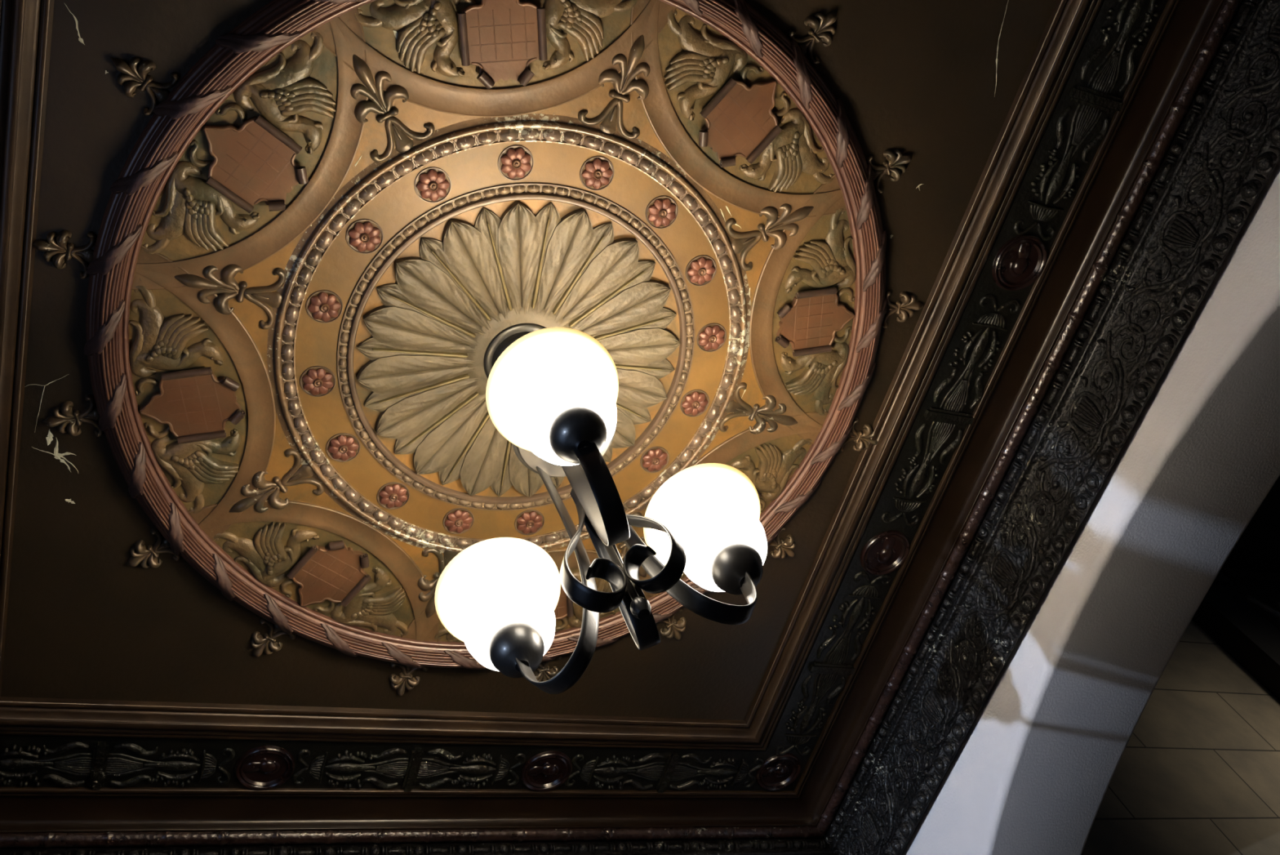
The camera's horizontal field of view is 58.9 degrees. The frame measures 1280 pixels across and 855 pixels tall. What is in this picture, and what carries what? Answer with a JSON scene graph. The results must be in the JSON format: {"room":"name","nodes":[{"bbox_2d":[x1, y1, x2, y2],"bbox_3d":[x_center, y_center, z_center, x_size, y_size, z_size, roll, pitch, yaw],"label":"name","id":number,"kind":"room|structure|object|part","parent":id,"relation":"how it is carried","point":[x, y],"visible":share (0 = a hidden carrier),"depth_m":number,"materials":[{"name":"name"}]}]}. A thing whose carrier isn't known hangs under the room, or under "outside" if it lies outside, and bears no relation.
{"room":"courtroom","nodes":[
{"label":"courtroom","id":0,"kind":"room"},
{"bbox_2d":[234,745,295,789],"bbox_3d":[-0.862,0.785,2.609,0.133,0.015,0.133,8,-64,-22],"label":"medallion","id":1,"kind":"object","parent":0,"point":[264,766],"visible":1,"depth_m":2.61,"materials":[{"name":"brown wood"}]},
{"bbox_2d":[0,0,1057,719],"bbox_3d":[-0.254,-0.154,2.296,2.758,0.049,2.888,8,-64,-22],"label":"ceiling","id":2,"kind":"structure","parent":0,"point":[937,82],"depth_m":2.27,"materials":[{"name":"paint"}]},
{"bbox_2d":[32,229,96,279],"bbox_3d":[-0.981,-0.299,1.928,0.104,0.019,0.088,12,-65,-24],"label":"small fleur de lis","id":3,"kind":"object","parent":2,"relation":"attached to","point":[55,250],"visible":1,"depth_m":1.93,"materials":[{"name":"brown metal"}]},
{"bbox_2d":[41,393,103,436],"bbox_3d":[-1.040,-0.013,2.077,0.104,0.019,0.088,-9,-58,-14],"label":"small fleur de lis","id":4,"kind":"object","parent":2,"relation":"attached to","point":[64,416],"visible":1,"depth_m":2.08,"materials":[{"name":"brown metal"}]},
{"bbox_2d":[110,56,178,115],"bbox_3d":[-0.807,-0.560,1.832,0.104,0.019,0.088,36,-77,-32],"label":"small fleur de lis","id":5,"kind":"object","parent":2,"relation":"attached to","point":[135,76],"visible":1,"depth_m":1.83,"materials":[{"name":"brown metal"}]},
{"bbox_2d":[125,528,180,568],"bbox_3d":[-0.976,0.254,2.255,0.104,0.019,0.088,-28,-56,-1],"label":"small fleur de lis","id":6,"kind":"object","parent":2,"relation":"attached to","point":[147,557],"visible":0.99,"depth_m":2.25,"materials":[{"name":"brown metal"}]},
{"bbox_2d":[250,617,296,657],"bbox_3d":[-0.800,0.462,2.437,0.088,0.019,0.104,36,-77,-32],"label":"small fleur de lis","id":7,"kind":"object","parent":2,"relation":"attached to","point":[267,642],"visible":0.98,"depth_m":2.44,"materials":[{"name":"brown metal"}]},
{"bbox_2d":[389,662,427,695],"bbox_3d":[-0.537,0.578,2.594,0.088,0.019,0.104,12,-65,-24],"label":"small fleur de lis","id":8,"kind":"object","parent":2,"relation":"attached to","point":[406,680],"visible":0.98,"depth_m":2.59,"materials":[{"name":"brown metal"}]},
{"bbox_2d":[83,0,887,669],"bbox_3d":[-0.229,-0.130,2.263,1.596,0.046,1.596,8,-64,-22],"label":"ring","id":9,"kind":"object","parent":2,"relation":"attached to","point":[236,55],"visible":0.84,"depth_m":2.13,"materials":[{"name":"brown wood"}]},
{"bbox_2d":[217,30,782,580],"bbox_3d":[-0.235,-0.140,2.280,1.464,0.005,1.464,8,-64,-22],"label":"ceiling medallion","id":10,"kind":"structure","parent":2,"relation":"attached to","point":[340,270],"depth_m":2.19,"materials":[{"name":"gold metal"}]},
{"bbox_2d":[128,244,275,541],"bbox_3d":[-0.814,-0.045,2.129,0.249,0.027,0.641,-9,-58,-14],"label":"panel","id":11,"kind":"object","parent":10,"relation":"attached to","point":[202,386],"visible":1,"depth_m":2.12,"materials":[{"name":"brown metal"}]},
{"bbox_2d":[174,263,286,328],"bbox_3d":[-0.740,-0.247,2.040,0.201,0.018,0.126,12,-65,-24],"label":"fleur de lis","id":12,"kind":"object","parent":10,"relation":"attached to","point":[228,287],"visible":1,"depth_m":2.04,"materials":[{"name":"brown metal"}]},
{"bbox_2d":[131,8,368,289],"bbox_3d":[-0.647,-0.440,1.952,0.249,0.027,0.641,36,-77,-32],"label":"panel","id":13,"kind":"object","parent":10,"relation":"attached to","point":[271,158],"visible":1,"depth_m":1.95,"materials":[{"name":"brown metal"}]},
{"bbox_2d":[228,448,324,512],"bbox_3d":[-0.737,0.128,2.262,0.201,0.018,0.126,-28,-56,-1],"label":"fleur de lis","id":14,"kind":"object","parent":10,"relation":"attached to","point":[296,475],"visible":1,"depth_m":2.26,"materials":[{"name":"brown metal"}]},
{"bbox_2d":[188,498,438,641],"bbox_3d":[-0.640,0.297,2.389,0.641,0.027,0.249,36,-77,-32],"label":"panel","id":15,"kind":"object","parent":10,"relation":"attached to","point":[331,562],"visible":1,"depth_m":2.38,"materials":[{"name":"brown metal"}]},
{"bbox_2d":[299,365,335,396],"bbox_3d":[-0.617,-0.086,2.174,0.067,0.011,0.067,14,-66,-25],"label":"rosette","id":16,"kind":"object","parent":10,"relation":"attached to","point":[317,381],"visible":1,"depth_m":2.17,"materials":[{"name":"pink paint"}]},
{"bbox_2d":[305,289,342,323],"bbox_3d":[-0.585,-0.222,2.105,0.067,0.011,0.067,-45,-57,10],"label":"rosette","id":17,"kind":"object","parent":10,"relation":"attached to","point":[324,307],"visible":1,"depth_m":2.10,"materials":[{"name":"pink paint"}]},
{"bbox_2d":[325,432,360,462],"bbox_3d":[-0.591,0.042,2.259,0.067,0.011,0.067,-7,-59,-14],"label":"rosette","id":18,"kind":"object","parent":10,"relation":"attached to","point":[344,446],"visible":1,"depth_m":2.26,"materials":[{"name":"pink paint"}]},
{"bbox_2d":[346,218,383,253],"bbox_3d":[-0.499,-0.345,2.061,0.067,0.011,0.067,-26,-56,-2],"label":"rosette","id":19,"kind":"object","parent":10,"relation":"attached to","point":[364,236],"visible":1,"depth_m":2.06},
{"bbox_2d":[350,53,435,162],"bbox_3d":[-0.446,-0.557,1.956,0.126,0.018,0.201,-28,-56,-1],"label":"fleur de lis","id":20,"kind":"object","parent":10,"relation":"attached to","point":[380,102],"visible":1,"depth_m":1.96,"materials":[{"name":"brown metal"}]},
{"bbox_2d":[376,481,409,509],"bbox_3d":[-0.510,0.144,2.346,0.067,0.011,0.067,-26,-56,-2],"label":"rosette","id":21,"kind":"object","parent":10,"relation":"attached to","point":[394,496],"visible":1,"depth_m":2.34,"materials":[{"name":"pink paint"}]},
{"bbox_2d":[413,166,451,203],"bbox_3d":[-0.373,-0.436,2.049,0.067,0.011,0.067,-7,-59,-14],"label":"rosette","id":22,"kind":"object","parent":10,"relation":"attached to","point":[433,184],"visible":1,"depth_m":2.05,"materials":[{"name":"pink paint"}]},
{"bbox_2d":[417,547,457,617],"bbox_3d":[-0.439,0.347,2.491,0.126,0.018,0.201,12,-65,-24],"label":"fleur de lis","id":23,"kind":"object","parent":10,"relation":"attached to","point":[425,584],"visible":0.47,"depth_m":2.48,"materials":[{"name":"brown metal"}]},
{"bbox_2d":[442,507,474,533],"bbox_3d":[-0.387,0.203,2.421,0.067,0.011,0.067,-45,-57,10],"label":"rosette","id":24,"kind":"object","parent":10,"relation":"attached to","point":[459,521],"visible":1,"depth_m":2.42,"materials":[{"name":"pink paint"}]},
{"bbox_2d":[311,0,676,117],"bbox_3d":[-0.236,-0.656,1.962,0.641,0.027,0.249,-9,-58,-14],"label":"panel","id":25,"kind":"object","parent":10,"relation":"attached to","point":[469,58],"visible":1,"depth_m":1.97,"materials":[{"name":"brown metal"}]},
{"bbox_2d":[266,113,751,553],"bbox_3d":[-0.233,-0.137,2.275,0.988,0.017,0.988,8,-64,-22],"label":"ring","id":26,"kind":"object","parent":10,"relation":"attached to","point":[365,186],"visible":0.91,"depth_m":2.16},
{"bbox_2d":[337,182,694,510],"bbox_3d":[-0.233,-0.136,2.273,0.725,0.021,0.725,28,-73,-30],"label":"rosette","id":27,"kind":"object","parent":10,"relation":"attached to","point":[433,331],"visible":0.78,"depth_m":2.22,"materials":[{"name":"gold metal"}]},
{"bbox_3d":[-0.426,-0.146,2.205,0.184,0.016,0.006,3,-62,-20],"label":"stem","id":28,"kind":"part","parent":27,"relation":"part of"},
{"bbox_3d":[-0.427,-0.077,2.245,0.184,0.016,0.006,-17,-57,-8],"label":"stem","id":29,"kind":"part","parent":27,"relation":"part of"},
{"bbox_3d":[-0.395,-0.214,2.176,0.184,0.016,0.006,25,-71,-29],"label":"stem","id":30,"kind":"part","parent":27,"relation":"part of","materials":[{"name":"beige paint"}]},
{"bbox_3d":[-0.399,-0.017,2.290,0.184,0.016,0.006,-36,-56,4],"label":"stem","id":31,"kind":"part","parent":27,"relation":"part of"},
{"bbox_3d":[-0.340,-0.270,2.161,0.006,0.016,0.184,-36,-56,4],"label":"stem","id":32,"kind":"part","parent":27,"relation":"part of","materials":[{"name":"beige paint"}]},
{"bbox_3d":[-0.346,0.024,2.333,0.006,0.016,0.184,25,-71,-29],"label":"stem","id":33,"kind":"part","parent":27,"relation":"part of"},
{"bbox_3d":[-0.268,-0.306,2.164,0.006,0.016,0.184,-17,-57,-8],"label":"stem","id":34,"kind":"part","parent":27,"relation":"part of","materials":[{"name":"beige paint"}]},
{"bbox_3d":[-0.275,0.042,2.366,0.006,0.016,0.184,3,-62,-20],"label":"stem","id":35,"kind":"part","parent":27,"relation":"part of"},
{"bbox_3d":[-0.192,-0.316,2.184,0.006,0.016,0.184,3,-62,-20],"label":"stem","id":36,"kind":"part","parent":27,"relation":"part of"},
{"bbox_3d":[-0.121,-0.298,2.218,0.006,0.016,0.184,25,-71,-29],"label":"stem","id":37,"kind":"part","parent":27,"relation":"part of","materials":[{"name":"beige paint"}]},
{"bbox_3d":[-0.068,-0.257,2.260,0.184,0.016,0.006,-36,-56,4],"label":"stem","id":38,"kind":"part","parent":27,"relation":"part of","materials":[{"name":"beige paint"}]},
{"bbox_3d":[-0.072,-0.060,2.375,0.184,0.016,0.006,25,-71,-29],"label":"stem","id":39,"kind":"part","parent":27,"relation":"part of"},
{"bbox_3d":[-0.040,-0.197,2.305,0.184,0.016,0.006,-17,-57,-8],"label":"stem","id":40,"kind":"part","parent":27,"relation":"part of","materials":[{"name":"beige paint"}]},
{"bbox_3d":[-0.041,-0.128,2.345,0.184,0.016,0.006,3,-62,-20],"label":"stem","id":41,"kind":"part","parent":27,"relation":"part of","materials":[{"name":"beige paint"}]},
{"bbox_2d":[497,144,533,180],"bbox_3d":[-0.226,-0.481,2.072,0.067,0.011,0.067,14,-66,-25],"label":"rosette","id":42,"kind":"object","parent":10,"relation":"attached to","point":[516,162],"visible":1,"depth_m":2.07,"materials":[{"name":"pink paint"}]},
{"bbox_2d":[514,509,544,535],"bbox_3d":[-0.240,0.210,2.475,0.067,0.011,0.067,14,-66,-25],"label":"rosette","id":43,"kind":"object","parent":10,"relation":"attached to","point":[527,522],"visible":1,"depth_m":2.47,"materials":[{"name":"paint"}]},
{"bbox_2d":[400,548,659,641],"bbox_3d":[-0.228,0.387,2.580,0.641,0.027,0.249,-9,-58,-14],"label":"panel","id":44,"kind":"object","parent":10,"relation":"attached to","point":[568,614],"visible":0.16,"depth_m":2.58,"materials":[{"name":"brown metal"}]},
{"bbox_2d":[579,155,613,191],"bbox_3d":[-0.079,-0.474,2.125,0.067,0.011,0.067,-45,-57,10],"label":"rosette","id":45,"kind":"object","parent":10,"relation":"attached to","point":[597,173],"visible":1,"depth_m":2.12,"materials":[{"name":"pink paint"}]},
{"bbox_2d":[577,34,649,139],"bbox_3d":[-0.028,-0.621,2.058,0.126,0.018,0.201,12,-65,-24],"label":"fleur de lis","id":46,"kind":"object","parent":10,"relation":"attached to","point":[624,83],"visible":1,"depth_m":2.06,"materials":[{"name":"brown metal"}]},
{"bbox_2d":[617,511,646,577],"bbox_3d":[-0.021,0.284,2.594,0.126,0.018,0.201,-28,-56,-1],"label":"fleur de lis","id":47,"kind":"object","parent":10,"relation":"attached to","point":[642,572],"visible":0.14,"depth_m":2.59,"materials":[{"name":"brown metal"}]},
{"bbox_2d":[640,446,669,472],"bbox_3d":[0.034,0.073,2.486,0.067,0.011,0.067,-26,-56,-2],"label":"rosette","id":48,"kind":"object","parent":10,"relation":"attached to","point":[655,459],"visible":1,"depth_m":2.48,"materials":[{"name":"pink paint"}]},
{"bbox_2d":[644,195,678,228],"bbox_3d":[0.044,-0.415,2.201,0.067,0.011,0.067,-26,-56,-2],"label":"rosette","id":49,"kind":"object","parent":10,"relation":"attached to","point":[662,211],"visible":1,"depth_m":2.20,"materials":[{"name":"pink paint"}]},
{"bbox_2d":[680,389,709,417],"bbox_3d":[0.119,-0.050,2.442,0.067,0.011,0.067,-45,-57,10],"label":"rosette","id":50,"kind":"object","parent":10,"relation":"attached to","point":[695,402],"visible":1,"depth_m":2.44,"materials":[{"name":"paint"}]},
{"bbox_2d":[684,254,716,286],"bbox_3d":[0.125,-0.314,2.288,0.067,0.011,0.067,-7,-59,-14],"label":"rosette","id":51,"kind":"object","parent":10,"relation":"attached to","point":[701,270],"visible":1,"depth_m":2.29,"materials":[{"name":"pink paint"}]},
{"bbox_2d":[696,322,726,351],"bbox_3d":[0.151,-0.186,2.373,0.067,0.011,0.067,14,-66,-25],"label":"rosette","id":52,"kind":"object","parent":10,"relation":"attached to","point":[712,338],"visible":1,"depth_m":2.37,"materials":[{"name":"pink paint"}]},
{"bbox_2d":[642,411,828,599],"bbox_3d":[0.183,0.171,2.590,0.249,0.027,0.641,36,-77,-32],"label":"panel","id":53,"kind":"object","parent":10,"relation":"attached to","point":[769,460],"visible":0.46,"depth_m":2.56,"materials":[{"name":"brown metal"}]},
{"bbox_2d":[630,0,846,217],"bbox_3d":[0.176,-0.566,2.153,0.641,0.027,0.249,36,-77,-32],"label":"panel","id":54,"kind":"object","parent":10,"relation":"attached to","point":[722,118],"visible":1,"depth_m":2.15,"materials":[{"name":"brown metal"}]},
{"bbox_2d":[718,382,797,434],"bbox_3d":[0.273,-0.026,2.509,0.201,0.018,0.126,12,-65,-24],"label":"fleur de lis","id":55,"kind":"object","parent":10,"relation":"attached to","point":[740,408],"visible":1,"depth_m":2.50,"materials":[{"name":"brown metal"}]},
{"bbox_2d":[725,203,813,271],"bbox_3d":[0.270,-0.401,2.287,0.201,0.018,0.126,-28,-56,-1],"label":"fleur de lis","id":56,"kind":"object","parent":10,"relation":"attached to","point":[746,241],"visible":1,"depth_m":2.29,"materials":[{"name":"brown metal"}]},
{"bbox_2d":[749,173,856,444],"bbox_3d":[0.350,-0.224,2.413,0.249,0.027,0.641,-9,-58,-14],"label":"panel","id":57,"kind":"object","parent":10,"relation":"attached to","point":[802,314],"visible":1,"depth_m":2.41,"materials":[{"name":"brown metal"}]},
{"bbox_2d":[338,184,693,510],"bbox_3d":[-0.234,-0.138,2.277,0.721,0.013,0.721,-3,-60,-17],"label":"ring","id":58,"kind":"object","parent":2,"relation":"attached to","point":[347,324],"visible":0.95,"depth_m":2.21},
{"bbox_2d":[533,655,561,681],"bbox_3d":[-0.228,0.586,2.702,0.088,0.019,0.104,-9,-58,-14],"label":"small fleur de lis","id":59,"kind":"object","parent":2,"relation":"attached to","point":[544,673],"visible":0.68,"depth_m":2.70,"materials":[{"name":"brown metal"}]},
{"bbox_2d":[0,0,1103,750],"bbox_3d":[-0.243,-0.135,2.264,1.942,0.032,2.072,8,-64,-22],"label":"trim","id":60,"kind":"structure","parent":2,"relation":"attached to","point":[25,25],"depth_m":2.44,"materials":[{"name":"brown wood"}]},
{"bbox_2d":[434,323,767,693],"bbox_3d":[-0.065,0.086,1.954,0.528,0.848,0.573,8,-64,-22],"label":"chandelier","id":61,"kind":"object","parent":2,"relation":"hanging from","point":[552,393],"visible":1,"depth_m":1.72,"materials":[{"name":"black metal"}]},
{"bbox_3d":[-0.213,0.305,1.813,0.210,0.155,0.210,8,-69,-21],"label":"lamp shade","id":62,"kind":"part","parent":61,"relation":"part of","materials":[{"name":"beige glass"}]},
{"bbox_3d":[-0.194,-0.067,2.156,0.164,0.295,0.164,8,-64,-22],"label":"ceiling dish","id":63,"kind":"part","parent":61,"relation":"part of","materials":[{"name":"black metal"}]},
{"bbox_3d":[-0.113,-0.025,1.693,0.210,0.155,0.210,8,-69,-21],"label":"lamp shade","id":64,"kind":"part","parent":61,"relation":"part of","materials":[{"name":"beige glass"}]},
{"bbox_3d":[-0.164,0.226,1.822,0.165,0.529,0.063,-34,-56,3],"label":"arm","id":65,"kind":"part","parent":61,"relation":"part of","materials":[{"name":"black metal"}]},
{"bbox_3d":[-0.137,0.004,2.028,0.190,0.042,0.190,8,-64,-22],"label":"canopy plate","id":66,"kind":"part","parent":61,"relation":"part of","materials":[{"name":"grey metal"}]},
{"bbox_3d":[-0.098,0.041,1.754,0.040,0.512,0.206,-16,-57,-9],"label":"arm","id":67,"kind":"part","parent":61,"relation":"part of","materials":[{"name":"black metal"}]},
{"bbox_3d":[-0.055,0.171,1.747,0.030,0.419,0.058,8,-64,-22],"label":"knob","id":68,"kind":"part","parent":61,"relation":"part of","materials":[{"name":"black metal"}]},
{"bbox_3d":[0.044,0.153,1.854,0.171,0.525,0.069,-4,-59,-16],"label":"arm","id":69,"kind":"part","parent":61,"relation":"part of","materials":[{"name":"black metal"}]},
{"bbox_3d":[0.128,0.187,1.868,0.210,0.155,0.210,8,-69,-21],"label":"lamp shade","id":70,"kind":"part","parent":61,"relation":"part of","materials":[{"name":"beige glass"}]},
{"bbox_2d":[658,606,686,639],"bbox_3d":[0.081,0.484,2.745,0.088,0.019,0.104,-28,-56,-1],"label":"small fleur de lis","id":71,"kind":"object","parent":2,"relation":"attached to","point":[674,628],"visible":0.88,"depth_m":2.75,"materials":[{"name":"brown metal"}]},
{"bbox_2d":[755,752,800,790],"bbox_3d":[0.382,0.949,3.122,0.133,0.015,0.133,8,-64,-22],"label":"medallion","id":72,"kind":"object","parent":2,"relation":"attached to","point":[777,771],"visible":1,"depth_m":3.12,"materials":[{"name":"brown wood"}]},
{"bbox_2d":[767,524,795,558],"bbox_3d":[0.341,0.288,2.716,0.104,0.019,0.088,36,-77,-32],"label":"small fleur de lis","id":73,"kind":"object","parent":2,"relation":"attached to","point":[781,546],"visible":0.89,"depth_m":2.72,"materials":[{"name":"brown metal"}]},
{"bbox_2d":[787,9,837,64],"bbox_3d":[0.334,-0.734,2.111,0.088,0.019,0.104,36,-77,-32],"label":"small fleur de lis","id":74,"kind":"object","parent":2,"relation":"attached to","point":[820,26],"visible":0.99,"depth_m":2.11,"materials":[{"name":"brown metal"}]},
{"bbox_2d":[840,417,877,451],"bbox_3d":[0.514,0.027,2.620,0.104,0.019,0.088,12,-65,-24],"label":"small fleur de lis","id":75,"kind":"object","parent":2,"relation":"attached to","point":[861,438],"visible":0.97,"depth_m":2.62,"materials":[{"name":"brown metal"}]},
{"bbox_2d":[860,529,909,574],"bbox_3d":[0.611,0.314,2.824,0.133,0.015,0.133,8,-64,-22],"label":"medallion","id":76,"kind":"object","parent":2,"relation":"attached to","point":[884,553],"visible":1,"depth_m":2.82,"materials":[{"name":"brown wood"}]},
{"bbox_2d":[866,148,913,193],"bbox_3d":[0.510,-0.526,2.293,0.104,0.019,0.088,-28,-56,-1],"label":"small fleur de lis","id":77,"kind":"object","parent":2,"relation":"attached to","point":[895,164],"visible":1,"depth_m":2.29,"materials":[{"name":"brown metal"}]},
{"bbox_2d":[881,289,923,328],"bbox_3d":[0.574,-0.259,2.471,0.104,0.019,0.088,-9,-58,-14],"label":"small fleur de lis","id":78,"kind":"object","parent":2,"relation":"attached to","point":[904,308],"visible":0.98,"depth_m":2.47,"materials":[{"name":"brown metal"}]},
{"bbox_2d":[991,234,1047,291],"bbox_3d":[0.839,-0.361,2.502,0.133,0.015,0.133,8,-64,-22],"label":"medallion","id":79,"kind":"object","parent":2,"relation":"attached to","point":[1019,263],"visible":1,"depth_m":2.50,"materials":[{"name":"brown wood"}]},
{"bbox_2d":[520,751,572,791],"bbox_3d":[-0.236,0.871,2.869,0.133,0.015,0.133,8,-64,-22],"label":"medallion","id":80,"kind":"object","parent":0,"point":[548,770],"visible":1,"depth_m":2.87,"materials":[{"name":"brown wood"}]},
{"bbox_2d":[823,159,1279,854],"bbox_3d":[1.415,0.614,1.902,0.434,4.920,2.920,8,-64,-22],"label":"wall","id":81,"kind":"structure","parent":0,"point":[1033,772],"depth_m":2.55,"materials":[{"name":"paint"}]},
{"bbox_2d":[0,741,235,790],"bbox_3d":[-1.181,0.738,2.477,0.555,0.013,0.132,8,-64,-22],"label":"ornament","id":82,"kind":"object","parent":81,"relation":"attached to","point":[82,765],"visible":1,"depth_m":2.48,"materials":[{"name":"black wood"}]},
{"bbox_2d":[291,747,525,791],"bbox_3d":[-0.549,0.826,2.739,0.555,0.013,0.132,8,-64,-22],"label":"ornament","id":83,"kind":"object","parent":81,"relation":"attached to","point":[411,769],"visible":1,"depth_m":2.73,"materials":[{"name":"black wood"}]},
{"bbox_2d":[0,0,1168,791],"bbox_3d":[-0.247,-0.142,2.276,2.238,0.002,2.368,8,-64,-22],"label":"trim","id":84,"kind":"structure","parent":81,"relation":"attached to","point":[985,284],"depth_m":2.64,"materials":[{"name":"brown wood"}]},
{"bbox_2d":[0,0,1224,833],"bbox_3d":[-0.241,-0.132,2.259,2.438,0.044,2.568,8,-64,-22],"label":"trim","id":85,"kind":"structure","parent":81,"relation":"attached to","point":[1191,21],"depth_m":2.70,"materials":[{"name":"brown wood"}]},
{"bbox_2d":[564,752,764,792],"bbox_3d":[0.072,0.911,2.998,0.555,0.013,0.132,8,-64,-22],"label":"ornament","id":86,"kind":"object","parent":81,"relation":"attached to","point":[653,771],"visible":1,"depth_m":2.99,"materials":[{"name":"black wood"}]},
{"bbox_2d":[775,571,891,755],"bbox_3d":[0.503,0.633,2.978,0.132,0.013,0.616,8,-64,-22],"label":"ornament","id":87,"kind":"object","parent":81,"relation":"attached to","point":[828,670],"visible":1,"depth_m":2.97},
{"bbox_2d":[881,293,1020,526],"bbox_3d":[0.725,-0.025,2.664,0.132,0.013,0.616,8,-64,-22],"label":"ornament","id":88,"kind":"object","parent":81,"relation":"attached to","point":[948,416],"visible":1,"depth_m":2.65,"materials":[{"name":"black wood"}]},
{"bbox_2d":[1013,0,1159,240],"bbox_3d":[0.945,-0.680,2.352,0.132,0.013,0.616,8,-64,-22],"label":"ornament","id":89,"kind":"object","parent":81,"relation":"attached to","point":[1088,117],"visible":1,"depth_m":2.36,"materials":[{"name":"black wood"}]},
{"bbox_2d":[1081,618,1279,854],"bbox_3d":[3.185,1.983,3.301,4.820,4.920,0.120,8,-64,-22],"label":"wall","id":90,"kind":"structure","parent":0,"point":[1197,772],"depth_m":3.94,"materials":[{"name":"stone"}]},
{"bbox_2d":[1219,567,1279,630],"bbox_3d":[3.514,0.938,5.404,1.680,0.496,0.144,8,-64,-22],"label":"crown molding","id":91,"kind":"structure","parent":90,"relation":"attached to","point":[1260,589],"depth_m":5.24,"materials":[{"name":"brown wood"}]},
{"bbox_2d":[1222,475,1279,573],"bbox_3d":[2.850,-0.489,4.752,4.954,0.080,3.000,8,-64,-22],"label":"ceiling","id":92,"kind":"structure","parent":0,"point":[1257,548],"depth_m":5.32,"materials":[{"name":"brown wood"}]},
{"bbox_3d":[3.008,1.838,0.136,7.592,0.080,3.124,8,-64,-22],"label":"floor","id":93,"kind":"structure","parent":0,"visible":0},
{"bbox_2d":[1191,571,1279,699],"bbox_3d":[3.176,1.868,3.230,0.320,4.920,0.132,8,-64,-22],"label":"post","id":94,"kind":"object","parent":93,"relation":"on","point":[1236,625],"visible":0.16,"depth_m":4.84,"materials":[{"name":"brown wood"}]},
{"bbox_3d":[-0.206,1.923,1.334,2.638,3.600,0.120,8,-64,-22],"label":"wall","id":95,"kind":"structure","parent":0,"visible":0},
{"bbox_2d":[0,0,1243,848],"bbox_3d":[-0.233,-0.117,2.233,2.518,0.026,2.648,8,-64,-22],"label":"trim","id":96,"kind":"structure","parent":95,"relation":"attached to","point":[1228,10],"depth_m":2.69,"materials":[{"name":"brown wood"}]},
{"bbox_2d":[0,0,1257,854],"bbox_3d":[-0.223,-0.099,2.203,2.493,0.026,2.623,8,-64,-22],"label":"trim","id":97,"kind":"structure","parent":95,"relation":"attached to","point":[1228,45],"depth_m":2.72,"materials":[{"name":"black wood"}]},
{"bbox_2d":[0,0,1279,854],"bbox_3d":[-0.196,-0.051,2.122,2.522,0.295,2.652,8,-64,-22],"label":"trim","id":98,"kind":"structure","parent":95,"relation":"attached to","point":[1206,127],"depth_m":2.57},
{"bbox_2d":[838,764,909,854],"bbox_3d":[0.617,1.079,3.044,0.012,0.157,0.449,8,-64,-22],"label":"scroll ornament","id":99,"kind":"object","parent":95,"relation":"attached to","point":[868,830],"visible":1,"depth_m":3.02,"materials":[{"name":"black wood"}]},
{"bbox_2d":[893,635,977,782],"bbox_3d":[0.742,0.710,2.868,0.012,0.157,0.449,8,-64,-22],"label":"scroll ornament","id":100,"kind":"object","parent":95,"relation":"attached to","point":[932,708],"visible":1,"depth_m":2.86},
{"bbox_2d":[959,490,1056,652],"bbox_3d":[0.866,0.340,2.692,0.012,0.157,0.449,8,-64,-22],"label":"scroll ornament","id":101,"kind":"object","parent":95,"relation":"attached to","point":[1005,571],"visible":1,"depth_m":2.68,"materials":[{"name":"black wood"}]},
{"bbox_2d":[1033,322,1146,504],"bbox_3d":[0.990,-0.029,2.515,0.012,0.157,0.449,8,-64,-22],"label":"scroll ornament","id":102,"kind":"object","parent":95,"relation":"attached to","point":[1087,414],"visible":1,"depth_m":2.50,"materials":[{"name":"black wood"}]},
{"bbox_2d":[1119,128,1249,335],"bbox_3d":[1.115,-0.399,2.339,0.012,0.157,0.449,8,-64,-22],"label":"scroll ornament","id":103,"kind":"object","parent":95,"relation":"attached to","point":[1182,233],"visible":1,"depth_m":2.33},
{"bbox_2d":[1217,4,1279,141],"bbox_3d":[1.239,-0.769,2.163,0.012,0.157,0.449,8,-64,-22],"label":"scroll ornament","id":104,"kind":"object","parent":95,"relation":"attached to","point":[1274,82],"visible":1,"depth_m":2.21,"materials":[{"name":"black wood"}]}
]}

